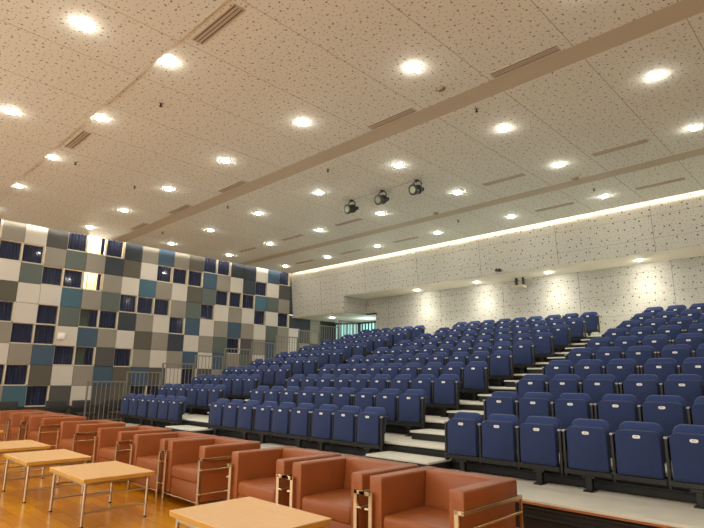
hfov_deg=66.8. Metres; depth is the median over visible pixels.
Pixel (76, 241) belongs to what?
curtain
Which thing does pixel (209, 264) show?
curtain
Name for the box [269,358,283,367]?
seat
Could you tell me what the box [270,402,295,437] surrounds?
seat
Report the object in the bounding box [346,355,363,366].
seat
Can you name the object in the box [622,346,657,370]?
seat
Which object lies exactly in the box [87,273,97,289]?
window
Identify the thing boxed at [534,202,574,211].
ceiling vent
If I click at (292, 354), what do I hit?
seat
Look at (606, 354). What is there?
seat
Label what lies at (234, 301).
curtain
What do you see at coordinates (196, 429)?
step
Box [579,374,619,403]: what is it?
seat
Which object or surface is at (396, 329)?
seat
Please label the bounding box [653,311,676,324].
seat
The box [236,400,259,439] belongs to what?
seat
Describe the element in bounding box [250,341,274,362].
guard railing
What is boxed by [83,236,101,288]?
wall
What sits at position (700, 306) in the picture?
seat
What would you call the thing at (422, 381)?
seat
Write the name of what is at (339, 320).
guard railing
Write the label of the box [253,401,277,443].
seat
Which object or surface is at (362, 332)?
seat
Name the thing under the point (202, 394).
seat
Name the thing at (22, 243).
window
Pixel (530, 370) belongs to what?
step
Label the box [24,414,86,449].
armchair
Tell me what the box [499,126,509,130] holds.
recessed light
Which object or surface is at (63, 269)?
window
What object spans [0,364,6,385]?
window
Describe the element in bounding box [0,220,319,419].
wall
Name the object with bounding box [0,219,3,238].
window
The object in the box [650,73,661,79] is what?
diffuser
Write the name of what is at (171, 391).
seat
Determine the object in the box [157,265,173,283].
window
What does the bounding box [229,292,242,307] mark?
window
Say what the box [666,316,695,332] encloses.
seat
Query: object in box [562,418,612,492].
seat
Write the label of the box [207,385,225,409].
seat
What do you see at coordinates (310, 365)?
seat
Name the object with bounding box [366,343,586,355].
tier
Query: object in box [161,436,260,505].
armchair
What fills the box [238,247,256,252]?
ceiling vent
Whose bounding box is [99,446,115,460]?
seat cushion
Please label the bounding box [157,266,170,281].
curtain
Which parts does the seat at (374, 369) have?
backrest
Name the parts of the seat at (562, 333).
backrest, armrest post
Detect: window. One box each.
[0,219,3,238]
[0,239,23,261]
[0,301,15,321]
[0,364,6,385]
[4,364,29,385]
[10,322,35,343]
[21,243,45,264]
[24,386,49,406]
[33,324,57,344]
[36,304,59,325]
[41,265,64,286]
[53,345,75,365]
[63,268,84,289]
[67,232,88,252]
[74,346,95,365]
[78,308,99,328]
[83,271,103,291]
[87,236,107,255]
[98,310,118,329]
[106,242,125,258]
[113,348,132,366]
[119,294,137,312]
[136,296,154,314]
[154,298,170,316]
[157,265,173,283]
[168,317,184,334]
[173,267,188,285]
[188,270,203,287]
[200,304,215,320]
[203,257,217,273]
[215,290,229,306]
[217,262,231,276]
[226,338,239,353]
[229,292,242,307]
[242,294,254,309]
[254,310,266,325]
[255,281,267,296]
[278,313,288,327]
[279,273,290,286]
[335,322,358,338]
[359,321,375,331]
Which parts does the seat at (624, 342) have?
backrest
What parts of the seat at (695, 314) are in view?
backrest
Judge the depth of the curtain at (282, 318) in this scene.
23.64 m
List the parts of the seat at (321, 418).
armrest post, leg, backrest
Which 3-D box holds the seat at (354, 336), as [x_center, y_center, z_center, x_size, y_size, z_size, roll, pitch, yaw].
[0.148,2.972,20.365,0.533,0.630,0.235,-11,-17,43]
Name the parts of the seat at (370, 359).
backrest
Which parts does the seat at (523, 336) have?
backrest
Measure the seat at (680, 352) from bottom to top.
0.770 m
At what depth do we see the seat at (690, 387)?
7.25 m
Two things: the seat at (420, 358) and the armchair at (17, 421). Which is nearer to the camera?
the armchair at (17, 421)
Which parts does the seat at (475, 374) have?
armrest post, leg, backrest, armrest post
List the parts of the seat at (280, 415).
backrest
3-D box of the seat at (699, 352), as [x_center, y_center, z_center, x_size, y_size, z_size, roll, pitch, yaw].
[6.004,1.632,8.866,0.533,0.630,0.235,-11,-17,43]
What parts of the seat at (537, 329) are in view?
backrest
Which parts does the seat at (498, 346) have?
backrest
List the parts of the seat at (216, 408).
leg, backrest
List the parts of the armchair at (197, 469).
chrome frame, arm, rail, chrome frame, rail, arm, backrest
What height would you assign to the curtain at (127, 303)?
0.560 m
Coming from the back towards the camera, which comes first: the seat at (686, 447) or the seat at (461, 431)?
the seat at (461, 431)
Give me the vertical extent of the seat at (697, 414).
0.770 m
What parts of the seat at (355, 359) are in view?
backrest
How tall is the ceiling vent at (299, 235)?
0.008 m
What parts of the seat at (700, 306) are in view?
backrest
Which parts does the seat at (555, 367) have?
backrest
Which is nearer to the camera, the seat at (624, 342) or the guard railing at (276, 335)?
the seat at (624, 342)
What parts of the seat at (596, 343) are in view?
backrest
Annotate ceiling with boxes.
[0,0,703,272]
[292,312,377,322]
[346,245,703,299]
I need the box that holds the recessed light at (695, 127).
[688,125,700,130]
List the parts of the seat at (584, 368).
backrest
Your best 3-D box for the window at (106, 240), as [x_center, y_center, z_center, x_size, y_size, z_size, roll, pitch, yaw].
[-8.762,-0.641,18.318,0.204,0.678,0.628,-11,-17,43]
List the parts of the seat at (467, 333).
backrest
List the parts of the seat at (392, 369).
backrest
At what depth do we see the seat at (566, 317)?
15.81 m
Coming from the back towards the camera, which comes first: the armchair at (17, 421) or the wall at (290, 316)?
the wall at (290, 316)
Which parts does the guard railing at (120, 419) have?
post, rail, post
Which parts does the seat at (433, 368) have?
backrest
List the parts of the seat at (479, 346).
backrest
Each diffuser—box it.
[6,109,16,113]
[76,21,89,28]
[95,116,104,120]
[162,58,172,64]
[408,65,419,70]
[500,127,508,130]
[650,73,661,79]
[689,126,699,129]
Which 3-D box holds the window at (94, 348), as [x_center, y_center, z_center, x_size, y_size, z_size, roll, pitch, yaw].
[-8.797,3.036,17.520,0.204,0.622,0.628,-11,-17,43]
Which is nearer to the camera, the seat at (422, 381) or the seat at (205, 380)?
the seat at (422, 381)
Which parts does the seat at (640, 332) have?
backrest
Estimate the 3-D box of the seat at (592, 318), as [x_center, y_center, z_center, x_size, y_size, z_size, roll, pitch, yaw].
[6.867,1.757,15.413,0.570,0.770,0.257,-11,-17,43]
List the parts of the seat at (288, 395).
backrest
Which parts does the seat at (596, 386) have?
backrest, armrest post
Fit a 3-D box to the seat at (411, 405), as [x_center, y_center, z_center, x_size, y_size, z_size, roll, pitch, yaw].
[1.035,2.540,9.129,0.570,0.770,0.257,-11,-17,43]
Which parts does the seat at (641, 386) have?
armrest post, backrest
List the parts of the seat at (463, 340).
backrest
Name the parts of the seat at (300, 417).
armrest post, leg, backrest, armrest post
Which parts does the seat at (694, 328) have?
backrest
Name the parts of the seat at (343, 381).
backrest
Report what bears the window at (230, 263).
in the wall at (150, 341)
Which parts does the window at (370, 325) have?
pane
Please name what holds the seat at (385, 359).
on the tier at (467, 395)
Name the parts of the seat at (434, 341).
backrest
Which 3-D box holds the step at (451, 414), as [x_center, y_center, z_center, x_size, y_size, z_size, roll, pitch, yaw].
[2.247,2.605,9.148,1.130,0.134,0.540,-11,-17,43]
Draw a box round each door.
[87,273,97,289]
[320,321,334,342]
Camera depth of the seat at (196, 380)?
15.98 m
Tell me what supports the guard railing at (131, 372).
on the tier at (393, 442)
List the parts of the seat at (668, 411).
armrest post, backrest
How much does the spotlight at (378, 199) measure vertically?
0.409 m
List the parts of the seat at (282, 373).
backrest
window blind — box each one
[74,347,85,364]
[79,309,89,326]
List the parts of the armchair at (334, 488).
chrome frame, arm, chrome frame, rail, backrest, arm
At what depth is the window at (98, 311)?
17.89 m
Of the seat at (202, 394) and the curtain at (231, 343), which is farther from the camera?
the curtain at (231, 343)
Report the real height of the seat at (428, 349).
0.770 m
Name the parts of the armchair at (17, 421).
chrome frame, chrome frame, arm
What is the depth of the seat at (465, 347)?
13.40 m
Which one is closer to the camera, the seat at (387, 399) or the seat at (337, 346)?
the seat at (387, 399)
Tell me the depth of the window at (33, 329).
16.42 m
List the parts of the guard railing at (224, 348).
post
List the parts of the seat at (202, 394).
backrest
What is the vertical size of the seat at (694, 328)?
0.770 m
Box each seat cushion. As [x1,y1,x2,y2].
[0,424,5,431]
[11,427,18,435]
[29,431,38,439]
[61,438,72,449]
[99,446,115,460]
[136,455,157,472]
[171,462,197,483]
[238,476,275,502]
[302,488,350,524]
[384,505,449,527]
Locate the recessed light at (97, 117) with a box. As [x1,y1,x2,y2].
[94,115,105,120]
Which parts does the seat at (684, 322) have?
backrest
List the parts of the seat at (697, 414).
armrest post, backrest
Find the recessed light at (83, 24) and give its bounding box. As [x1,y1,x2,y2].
[75,19,91,29]
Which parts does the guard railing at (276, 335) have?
post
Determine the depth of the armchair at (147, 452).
7.39 m
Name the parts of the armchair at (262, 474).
chrome frame, arm, chrome frame, backrest, arm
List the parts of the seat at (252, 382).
backrest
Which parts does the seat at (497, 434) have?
armrest post, backrest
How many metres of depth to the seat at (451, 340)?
14.91 m
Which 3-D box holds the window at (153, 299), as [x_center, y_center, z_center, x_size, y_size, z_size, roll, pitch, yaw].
[-7.467,1.509,19.232,0.204,0.622,0.628,-11,-17,43]
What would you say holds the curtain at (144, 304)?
hanging from the window at (153, 299)
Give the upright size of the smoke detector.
0.045 m
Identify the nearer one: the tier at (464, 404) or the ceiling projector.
the tier at (464, 404)
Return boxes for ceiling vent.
[64,130,91,148]
[130,223,147,229]
[168,204,190,213]
[192,3,245,44]
[218,181,246,192]
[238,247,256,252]
[281,234,303,240]
[335,218,362,225]
[339,249,360,253]
[367,107,416,129]
[393,236,419,242]
[482,173,525,185]
[489,45,560,77]
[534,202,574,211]
[591,139,648,156]
[635,177,685,189]
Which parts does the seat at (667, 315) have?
backrest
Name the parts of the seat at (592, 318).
backrest, armrest post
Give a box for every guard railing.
[83,381,124,421]
[124,371,160,396]
[161,363,193,385]
[193,355,223,376]
[223,348,250,368]
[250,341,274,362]
[275,335,297,354]
[298,330,318,348]
[319,325,338,344]
[339,320,356,338]
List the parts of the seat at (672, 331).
backrest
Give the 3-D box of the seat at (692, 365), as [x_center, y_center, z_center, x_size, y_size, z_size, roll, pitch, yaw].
[5.275,1.730,8.080,0.533,0.630,0.235,-11,-17,43]
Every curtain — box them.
[0,240,20,260]
[0,302,12,320]
[0,365,3,383]
[4,365,26,383]
[10,323,32,342]
[22,244,42,263]
[25,386,46,404]
[33,325,54,343]
[36,305,56,323]
[41,266,61,285]
[53,346,72,364]
[63,270,81,287]
[67,232,86,251]
[85,348,92,364]
[89,310,96,326]
[96,274,100,289]
[98,311,115,328]
[100,238,104,254]
[106,239,122,257]
[113,349,129,365]
[119,295,135,311]
[129,386,144,394]
[137,297,151,313]
[147,386,157,396]
[154,299,167,314]
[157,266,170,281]
[169,318,182,333]
[173,269,185,283]
[181,369,193,383]
[188,271,200,286]
[200,305,212,319]
[204,258,215,272]
[216,291,226,305]
[218,260,228,275]
[226,339,237,352]
[229,293,239,306]
[242,295,252,308]
[254,311,263,324]
[255,282,265,295]
[278,314,286,326]
[279,272,287,284]
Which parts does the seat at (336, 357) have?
backrest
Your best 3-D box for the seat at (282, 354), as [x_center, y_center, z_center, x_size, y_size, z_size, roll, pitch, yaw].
[-2.429,3.408,18.350,0.533,0.770,0.257,-11,-17,43]
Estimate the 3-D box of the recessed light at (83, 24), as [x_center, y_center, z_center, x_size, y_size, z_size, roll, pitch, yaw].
[-3.601,-3.200,7.149,0.214,0.040,0.214,-11,-17,43]
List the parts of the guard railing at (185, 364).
post, rail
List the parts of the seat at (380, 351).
backrest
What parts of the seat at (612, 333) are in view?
backrest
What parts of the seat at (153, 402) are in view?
backrest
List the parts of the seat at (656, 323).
backrest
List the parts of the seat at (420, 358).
backrest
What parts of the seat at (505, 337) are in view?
backrest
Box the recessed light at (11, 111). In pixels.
[4,108,17,113]
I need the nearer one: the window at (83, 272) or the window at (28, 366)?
the window at (28, 366)
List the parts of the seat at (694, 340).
backrest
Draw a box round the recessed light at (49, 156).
[47,155,57,158]
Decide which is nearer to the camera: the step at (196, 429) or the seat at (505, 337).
the step at (196, 429)
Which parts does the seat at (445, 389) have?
armrest post, leg, backrest, armrest post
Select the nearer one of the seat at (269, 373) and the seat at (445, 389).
the seat at (445, 389)
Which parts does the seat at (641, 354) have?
backrest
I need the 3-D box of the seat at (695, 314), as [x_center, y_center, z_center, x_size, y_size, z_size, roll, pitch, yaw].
[8.125,1.462,12.734,0.570,0.770,0.257,-11,-17,43]
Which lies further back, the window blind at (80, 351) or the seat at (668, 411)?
the window blind at (80, 351)
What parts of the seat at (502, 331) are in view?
backrest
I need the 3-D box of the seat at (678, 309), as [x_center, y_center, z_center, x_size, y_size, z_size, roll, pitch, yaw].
[8.459,1.443,13.896,0.533,0.770,0.257,-11,-17,43]
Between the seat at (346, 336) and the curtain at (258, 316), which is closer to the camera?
the seat at (346, 336)
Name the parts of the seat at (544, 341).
backrest, armrest post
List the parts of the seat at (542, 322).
backrest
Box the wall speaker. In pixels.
[57,333,64,339]
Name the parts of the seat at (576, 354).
backrest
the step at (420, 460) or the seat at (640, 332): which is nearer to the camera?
the step at (420, 460)
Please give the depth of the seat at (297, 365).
16.03 m
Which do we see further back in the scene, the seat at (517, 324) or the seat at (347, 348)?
the seat at (347, 348)
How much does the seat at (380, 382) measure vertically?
0.770 m
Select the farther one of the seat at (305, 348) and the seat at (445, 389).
the seat at (305, 348)
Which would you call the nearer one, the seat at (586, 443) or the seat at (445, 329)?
the seat at (586, 443)
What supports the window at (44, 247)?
in the wall at (150, 341)
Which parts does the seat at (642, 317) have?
backrest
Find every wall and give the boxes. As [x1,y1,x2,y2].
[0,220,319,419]
[4,309,292,405]
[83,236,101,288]
[291,190,703,317]
[341,295,365,314]
[366,256,703,415]
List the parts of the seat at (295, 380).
backrest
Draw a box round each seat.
[119,393,135,422]
[127,394,144,417]
[136,394,154,425]
[146,395,164,426]
[156,395,175,421]
[158,383,172,397]
[167,384,181,396]
[167,396,186,425]
[176,384,191,397]
[186,384,202,413]
[191,374,205,386]
[196,384,213,408]
[201,374,215,387]
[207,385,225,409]
[207,398,229,435]
[210,374,225,387]
[221,374,236,398]
[221,399,243,430]
[222,366,235,376]
[231,366,245,376]
[231,374,248,397]
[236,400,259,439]
[241,366,255,375]
[242,374,260,399]
[250,359,262,367]
[250,386,269,404]
[252,366,267,385]
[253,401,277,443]
[259,358,272,367]
[262,365,278,386]
[264,386,284,405]
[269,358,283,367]
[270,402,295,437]
[274,365,291,386]
[275,352,287,359]
[279,386,300,405]
[281,358,295,377]
[285,351,297,359]
[286,374,304,387]
[288,403,315,447]
[291,357,306,377]
[295,351,308,359]
[296,387,318,407]
[298,345,310,352]
[300,374,319,390]
[303,357,319,377]
[306,350,320,358]
[308,345,320,352]
[310,404,338,451]
[313,387,336,408]
[315,374,335,390]
[317,350,331,368]
[318,344,331,351]
[318,364,335,377]
[320,340,331,346]
[329,349,344,366]
[330,339,341,345]
[330,344,342,351]
[331,388,355,410]
[331,405,360,445]
[332,364,350,377]
[332,374,353,391]
[339,338,352,344]
[340,334,351,340]
[341,343,354,361]
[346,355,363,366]
[347,364,366,377]
[349,334,361,339]
[349,374,371,392]
[351,338,364,344]
[352,342,367,357]
[353,388,378,411]
[354,407,388,456]
[358,329,369,334]
[359,333,371,338]
[360,355,377,366]
[362,337,375,354]
[364,363,384,377]
[367,374,390,392]
[368,329,379,334]
[371,332,383,337]
[372,347,388,356]
[373,336,387,350]
[374,389,401,424]
[375,354,393,366]
[378,328,389,332]
[381,363,402,378]
[382,331,394,347]
[385,346,402,357]
[388,374,413,393]
[389,327,401,332]
[392,354,411,365]
[393,330,406,346]
[394,340,410,348]
[396,389,428,436]
[399,363,421,377]
[400,326,412,340]
[400,346,418,356]
[409,339,425,348]
[409,353,428,366]
[409,374,435,406]
[411,325,425,341]
[416,333,431,340]
[417,345,435,355]
[419,362,442,378]
[423,338,440,347]
[426,352,447,365]
[429,332,445,340]
[431,374,461,416]
[433,344,452,356]
[434,327,449,333]
[439,337,457,346]
[440,362,464,391]
[443,331,460,339]
[444,412,482,471]
[447,352,468,365]
[448,326,463,334]
[451,343,470,355]
[452,322,466,327]
[455,336,474,347]
[460,330,476,338]
[461,361,490,400]
[462,325,478,332]
[465,321,480,327]
[466,351,489,364]
[470,342,491,354]
[472,335,491,346]
[475,329,493,337]
[478,324,494,331]
[478,414,519,466]
[479,320,494,328]
[483,391,518,420]
[487,350,514,386]
[490,342,511,354]
[492,328,510,339]
[492,334,512,345]
[493,323,510,331]
[495,318,510,326]
[509,317,526,325]
[509,322,527,331]
[510,333,531,345]
[510,341,536,373]
[511,327,530,337]
[515,374,547,399]
[515,392,553,425]
[515,416,564,484]
[525,316,542,324]
[528,320,546,329]
[529,326,549,336]
[530,332,554,361]
[542,360,572,381]
[543,314,560,322]
[545,319,564,328]
[545,374,580,401]
[548,324,571,351]
[550,393,594,428]
[560,313,578,322]
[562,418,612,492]
[564,318,586,343]
[565,348,593,366]
[571,359,603,382]
[578,312,599,335]
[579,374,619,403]
[584,337,611,353]
[592,347,622,366]
[593,394,638,432]
[601,328,626,342]
[602,359,640,382]
[609,421,667,485]
[611,336,639,352]
[617,320,640,332]
[619,374,660,421]
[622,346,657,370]
[627,326,653,341]
[630,313,652,323]
[637,395,687,445]
[639,334,671,351]
[640,318,665,331]
[640,358,678,393]
[642,306,663,316]
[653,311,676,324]
[653,325,684,344]
[657,344,692,370]
[659,374,703,419]
[663,305,686,314]
[663,424,703,508]
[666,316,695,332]
[672,333,703,350]
[677,309,703,323]
[677,357,703,379]
[685,323,703,334]
[686,303,703,312]
[686,396,703,424]
[692,344,703,356]
[695,316,703,323]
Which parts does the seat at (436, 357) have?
backrest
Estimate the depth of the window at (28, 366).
16.19 m
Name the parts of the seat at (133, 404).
backrest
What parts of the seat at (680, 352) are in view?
backrest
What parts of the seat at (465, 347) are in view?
backrest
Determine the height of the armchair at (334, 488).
0.720 m
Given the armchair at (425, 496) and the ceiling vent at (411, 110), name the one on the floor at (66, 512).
the armchair at (425, 496)
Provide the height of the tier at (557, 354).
2.193 m
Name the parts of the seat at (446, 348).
backrest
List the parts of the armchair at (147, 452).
chrome frame, chrome frame, arm, arm, backrest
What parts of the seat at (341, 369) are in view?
backrest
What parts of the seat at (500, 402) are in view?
armrest post, backrest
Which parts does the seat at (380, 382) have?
backrest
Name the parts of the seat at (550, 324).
backrest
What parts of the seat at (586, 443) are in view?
armrest post, leg, backrest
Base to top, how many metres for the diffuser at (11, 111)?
0.028 m
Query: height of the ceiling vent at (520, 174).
0.008 m
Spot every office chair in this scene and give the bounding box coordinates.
[0,401,23,410]
[44,400,73,414]
[72,400,98,419]
[102,399,120,421]
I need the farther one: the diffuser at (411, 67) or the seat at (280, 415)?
the seat at (280, 415)
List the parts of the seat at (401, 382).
backrest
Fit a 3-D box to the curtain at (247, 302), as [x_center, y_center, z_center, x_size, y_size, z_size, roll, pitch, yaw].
[-4.416,1.587,22.435,0.062,0.560,0.560,-11,-17,43]
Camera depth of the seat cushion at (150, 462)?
7.20 m
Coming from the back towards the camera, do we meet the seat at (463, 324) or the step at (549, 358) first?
the seat at (463, 324)
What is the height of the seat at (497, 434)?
0.630 m
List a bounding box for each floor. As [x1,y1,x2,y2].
[0,426,696,527]
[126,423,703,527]
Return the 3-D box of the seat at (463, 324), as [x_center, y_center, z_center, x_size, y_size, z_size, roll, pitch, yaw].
[3.727,2.377,18.405,0.533,0.770,0.257,-11,-17,43]
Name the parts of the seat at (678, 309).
backrest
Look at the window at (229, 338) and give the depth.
21.70 m
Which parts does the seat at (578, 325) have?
backrest, armrest post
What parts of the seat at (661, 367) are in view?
backrest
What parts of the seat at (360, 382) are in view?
backrest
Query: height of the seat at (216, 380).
0.770 m
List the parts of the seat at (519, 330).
backrest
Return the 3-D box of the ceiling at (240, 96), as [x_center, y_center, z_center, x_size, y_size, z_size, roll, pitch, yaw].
[-1.893,-2.584,10.147,21.040,0.080,19.130,-11,-17,43]
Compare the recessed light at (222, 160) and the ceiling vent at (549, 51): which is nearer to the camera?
the ceiling vent at (549, 51)
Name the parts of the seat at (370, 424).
armrest post, leg, backrest, armrest post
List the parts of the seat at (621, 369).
backrest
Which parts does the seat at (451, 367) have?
backrest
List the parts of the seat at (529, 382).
backrest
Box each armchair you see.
[0,410,48,440]
[5,412,64,440]
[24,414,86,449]
[55,420,125,464]
[91,425,171,483]
[127,431,216,498]
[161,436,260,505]
[226,446,341,506]
[287,455,417,527]
[364,466,523,527]
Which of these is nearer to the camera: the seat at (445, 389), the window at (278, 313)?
the seat at (445, 389)
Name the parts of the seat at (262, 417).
leg, backrest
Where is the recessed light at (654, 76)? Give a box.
[648,72,663,79]
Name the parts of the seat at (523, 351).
leg, backrest, armrest post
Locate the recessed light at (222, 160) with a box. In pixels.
[221,159,229,162]
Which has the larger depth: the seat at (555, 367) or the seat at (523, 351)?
the seat at (523, 351)
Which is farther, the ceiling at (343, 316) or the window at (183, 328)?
the ceiling at (343, 316)
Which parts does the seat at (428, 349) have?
backrest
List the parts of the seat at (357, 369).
backrest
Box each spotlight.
[344,200,358,213]
[374,190,388,204]
[408,179,423,195]
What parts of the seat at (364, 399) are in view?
backrest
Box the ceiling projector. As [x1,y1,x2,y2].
[512,277,526,288]
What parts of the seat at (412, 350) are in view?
backrest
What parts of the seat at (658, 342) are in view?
backrest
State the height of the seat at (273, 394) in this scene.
0.630 m
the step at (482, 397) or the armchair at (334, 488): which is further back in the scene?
the step at (482, 397)
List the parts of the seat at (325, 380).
backrest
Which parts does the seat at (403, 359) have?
backrest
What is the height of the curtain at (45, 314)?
0.560 m
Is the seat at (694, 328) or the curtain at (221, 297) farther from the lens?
the curtain at (221, 297)
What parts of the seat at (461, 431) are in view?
armrest post, leg, backrest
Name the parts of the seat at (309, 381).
backrest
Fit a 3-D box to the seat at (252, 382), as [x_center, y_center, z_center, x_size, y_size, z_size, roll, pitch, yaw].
[-2.658,3.315,14.127,0.570,0.770,0.257,-11,-17,43]
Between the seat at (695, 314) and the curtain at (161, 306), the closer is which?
the seat at (695, 314)
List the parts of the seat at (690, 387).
armrest post, backrest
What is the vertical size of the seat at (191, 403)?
0.770 m
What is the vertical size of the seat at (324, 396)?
0.630 m
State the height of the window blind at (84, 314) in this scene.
0.572 m
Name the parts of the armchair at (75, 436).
chrome frame, arm, chrome frame, rail, arm, backrest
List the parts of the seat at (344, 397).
backrest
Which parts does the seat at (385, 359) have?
backrest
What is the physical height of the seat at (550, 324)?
0.630 m
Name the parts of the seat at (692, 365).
backrest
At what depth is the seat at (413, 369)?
11.80 m
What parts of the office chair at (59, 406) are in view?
backrest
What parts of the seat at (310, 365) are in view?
backrest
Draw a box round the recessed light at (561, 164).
[553,163,562,166]
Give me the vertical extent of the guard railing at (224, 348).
1.095 m
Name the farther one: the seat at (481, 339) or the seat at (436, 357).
the seat at (481, 339)
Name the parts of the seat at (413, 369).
backrest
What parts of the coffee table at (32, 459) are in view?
leg, leg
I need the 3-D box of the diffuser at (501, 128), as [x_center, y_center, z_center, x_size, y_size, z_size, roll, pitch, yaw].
[2.868,-2.535,10.044,0.170,0.028,0.170,-11,-17,43]
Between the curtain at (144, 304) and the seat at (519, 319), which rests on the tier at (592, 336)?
the seat at (519, 319)
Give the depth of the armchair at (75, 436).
9.14 m
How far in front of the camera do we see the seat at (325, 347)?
18.40 m
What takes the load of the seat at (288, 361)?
on the tier at (467, 395)
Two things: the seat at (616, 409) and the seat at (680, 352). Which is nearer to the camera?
the seat at (616, 409)
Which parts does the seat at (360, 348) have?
backrest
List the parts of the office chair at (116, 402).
backrest, seat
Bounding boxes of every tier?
[126,413,696,502]
[158,403,670,454]
[201,397,692,421]
[230,386,515,402]
[317,362,548,373]
[343,352,568,363]
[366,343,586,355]
[388,335,601,348]
[488,374,525,386]
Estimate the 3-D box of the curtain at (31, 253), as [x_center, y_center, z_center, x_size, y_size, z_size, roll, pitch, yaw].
[-10.100,-0.313,16.864,0.061,0.560,0.560,-11,-17,43]
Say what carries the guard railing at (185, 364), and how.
on the tier at (431, 422)
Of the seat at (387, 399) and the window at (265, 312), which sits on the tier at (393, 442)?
the seat at (387, 399)
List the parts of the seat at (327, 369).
backrest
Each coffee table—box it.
[0,440,50,478]
[2,449,90,502]
[49,461,154,527]
[169,496,331,527]
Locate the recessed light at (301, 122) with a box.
[297,120,308,124]
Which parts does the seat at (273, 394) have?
backrest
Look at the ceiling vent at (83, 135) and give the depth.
10.66 m
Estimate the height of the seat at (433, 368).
0.770 m
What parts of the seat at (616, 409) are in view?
armrest post, backrest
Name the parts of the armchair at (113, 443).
chrome frame, arm, chrome frame, arm, backrest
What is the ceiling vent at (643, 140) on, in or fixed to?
in the ceiling at (240, 96)
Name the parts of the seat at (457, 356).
backrest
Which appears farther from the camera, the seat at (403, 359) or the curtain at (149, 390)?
the curtain at (149, 390)
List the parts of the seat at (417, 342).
backrest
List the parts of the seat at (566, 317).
backrest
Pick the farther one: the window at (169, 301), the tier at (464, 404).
the window at (169, 301)
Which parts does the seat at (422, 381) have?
backrest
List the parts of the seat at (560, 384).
backrest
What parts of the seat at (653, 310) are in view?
backrest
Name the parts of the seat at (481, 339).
backrest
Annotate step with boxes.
[165,425,213,434]
[366,451,451,468]
[410,429,444,441]
[446,410,483,420]
[478,394,491,401]
[504,380,518,386]
[527,368,541,373]
[547,357,564,361]
[565,347,584,351]
[581,339,589,342]
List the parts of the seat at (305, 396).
backrest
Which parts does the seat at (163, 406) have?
backrest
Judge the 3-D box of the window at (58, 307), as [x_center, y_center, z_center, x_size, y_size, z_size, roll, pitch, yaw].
[-9.661,1.621,16.906,0.204,0.622,0.628,-11,-17,43]
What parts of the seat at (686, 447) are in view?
armrest post, backrest, number plate, leg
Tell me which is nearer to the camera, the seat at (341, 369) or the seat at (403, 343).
the seat at (341, 369)
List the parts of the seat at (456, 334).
backrest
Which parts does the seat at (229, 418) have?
backrest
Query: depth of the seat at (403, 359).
13.34 m
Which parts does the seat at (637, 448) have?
armrest post, backrest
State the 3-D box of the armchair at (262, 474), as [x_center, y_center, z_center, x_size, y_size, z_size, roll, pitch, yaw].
[-0.721,2.407,5.744,0.964,0.720,0.870,-11,-17,43]
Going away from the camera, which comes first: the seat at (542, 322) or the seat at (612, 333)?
the seat at (612, 333)
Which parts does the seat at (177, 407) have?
armrest post, backrest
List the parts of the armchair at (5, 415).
chrome frame, arm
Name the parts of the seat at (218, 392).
backrest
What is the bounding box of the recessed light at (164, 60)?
[160,57,174,65]
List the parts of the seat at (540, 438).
armrest post, leg, backrest, armrest post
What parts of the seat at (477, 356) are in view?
backrest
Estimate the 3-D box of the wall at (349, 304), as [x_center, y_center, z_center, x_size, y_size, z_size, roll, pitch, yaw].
[0.084,1.718,22.281,0.104,0.704,1.387,-11,-17,43]
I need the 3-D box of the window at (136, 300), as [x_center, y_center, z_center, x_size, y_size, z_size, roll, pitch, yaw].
[-7.904,1.410,18.793,0.204,0.622,0.628,-11,-17,43]
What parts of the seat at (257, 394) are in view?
backrest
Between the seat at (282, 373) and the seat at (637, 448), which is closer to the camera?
the seat at (637, 448)
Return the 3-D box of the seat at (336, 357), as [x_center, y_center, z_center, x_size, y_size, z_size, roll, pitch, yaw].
[-0.470,3.021,16.483,0.570,0.770,0.257,-11,-17,43]
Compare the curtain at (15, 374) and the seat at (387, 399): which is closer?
the seat at (387, 399)
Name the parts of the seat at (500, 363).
armrest post, leg, backrest, armrest post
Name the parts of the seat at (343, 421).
armrest post, backrest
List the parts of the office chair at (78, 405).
backrest, seat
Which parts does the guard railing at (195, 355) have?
post, rail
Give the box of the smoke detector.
[436,86,444,91]
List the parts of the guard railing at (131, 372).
post, rail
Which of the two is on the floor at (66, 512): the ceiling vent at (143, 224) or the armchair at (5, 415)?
the armchair at (5, 415)
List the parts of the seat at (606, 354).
backrest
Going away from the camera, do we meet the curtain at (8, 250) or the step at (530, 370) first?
the step at (530, 370)
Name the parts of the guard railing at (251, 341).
post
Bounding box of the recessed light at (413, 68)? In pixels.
[407,64,420,71]
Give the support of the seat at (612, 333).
on the tier at (517, 370)
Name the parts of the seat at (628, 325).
backrest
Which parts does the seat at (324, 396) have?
backrest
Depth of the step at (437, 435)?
8.39 m
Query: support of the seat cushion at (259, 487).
on the armchair at (262, 474)
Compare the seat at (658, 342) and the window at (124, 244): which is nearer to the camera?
the seat at (658, 342)
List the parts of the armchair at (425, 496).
chrome frame, arm, backrest, arm, chrome frame, rail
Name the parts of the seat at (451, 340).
backrest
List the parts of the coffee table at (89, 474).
leg, leg, leg, leg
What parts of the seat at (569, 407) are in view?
armrest post, backrest, armrest post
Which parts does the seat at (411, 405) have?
armrest post, leg, backrest, armrest post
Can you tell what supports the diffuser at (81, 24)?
attached to the recessed light at (83, 24)
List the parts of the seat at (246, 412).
leg, backrest, armrest post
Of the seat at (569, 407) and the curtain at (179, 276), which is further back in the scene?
the curtain at (179, 276)
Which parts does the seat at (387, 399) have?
backrest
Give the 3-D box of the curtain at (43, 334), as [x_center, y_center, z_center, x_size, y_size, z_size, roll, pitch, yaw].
[-9.685,2.220,16.775,0.063,0.560,0.560,-11,-17,43]
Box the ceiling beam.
[113,0,703,264]
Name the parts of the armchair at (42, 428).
chrome frame, chrome frame, arm, backrest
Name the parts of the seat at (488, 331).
backrest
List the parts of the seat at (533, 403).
armrest post, backrest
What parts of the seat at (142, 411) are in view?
backrest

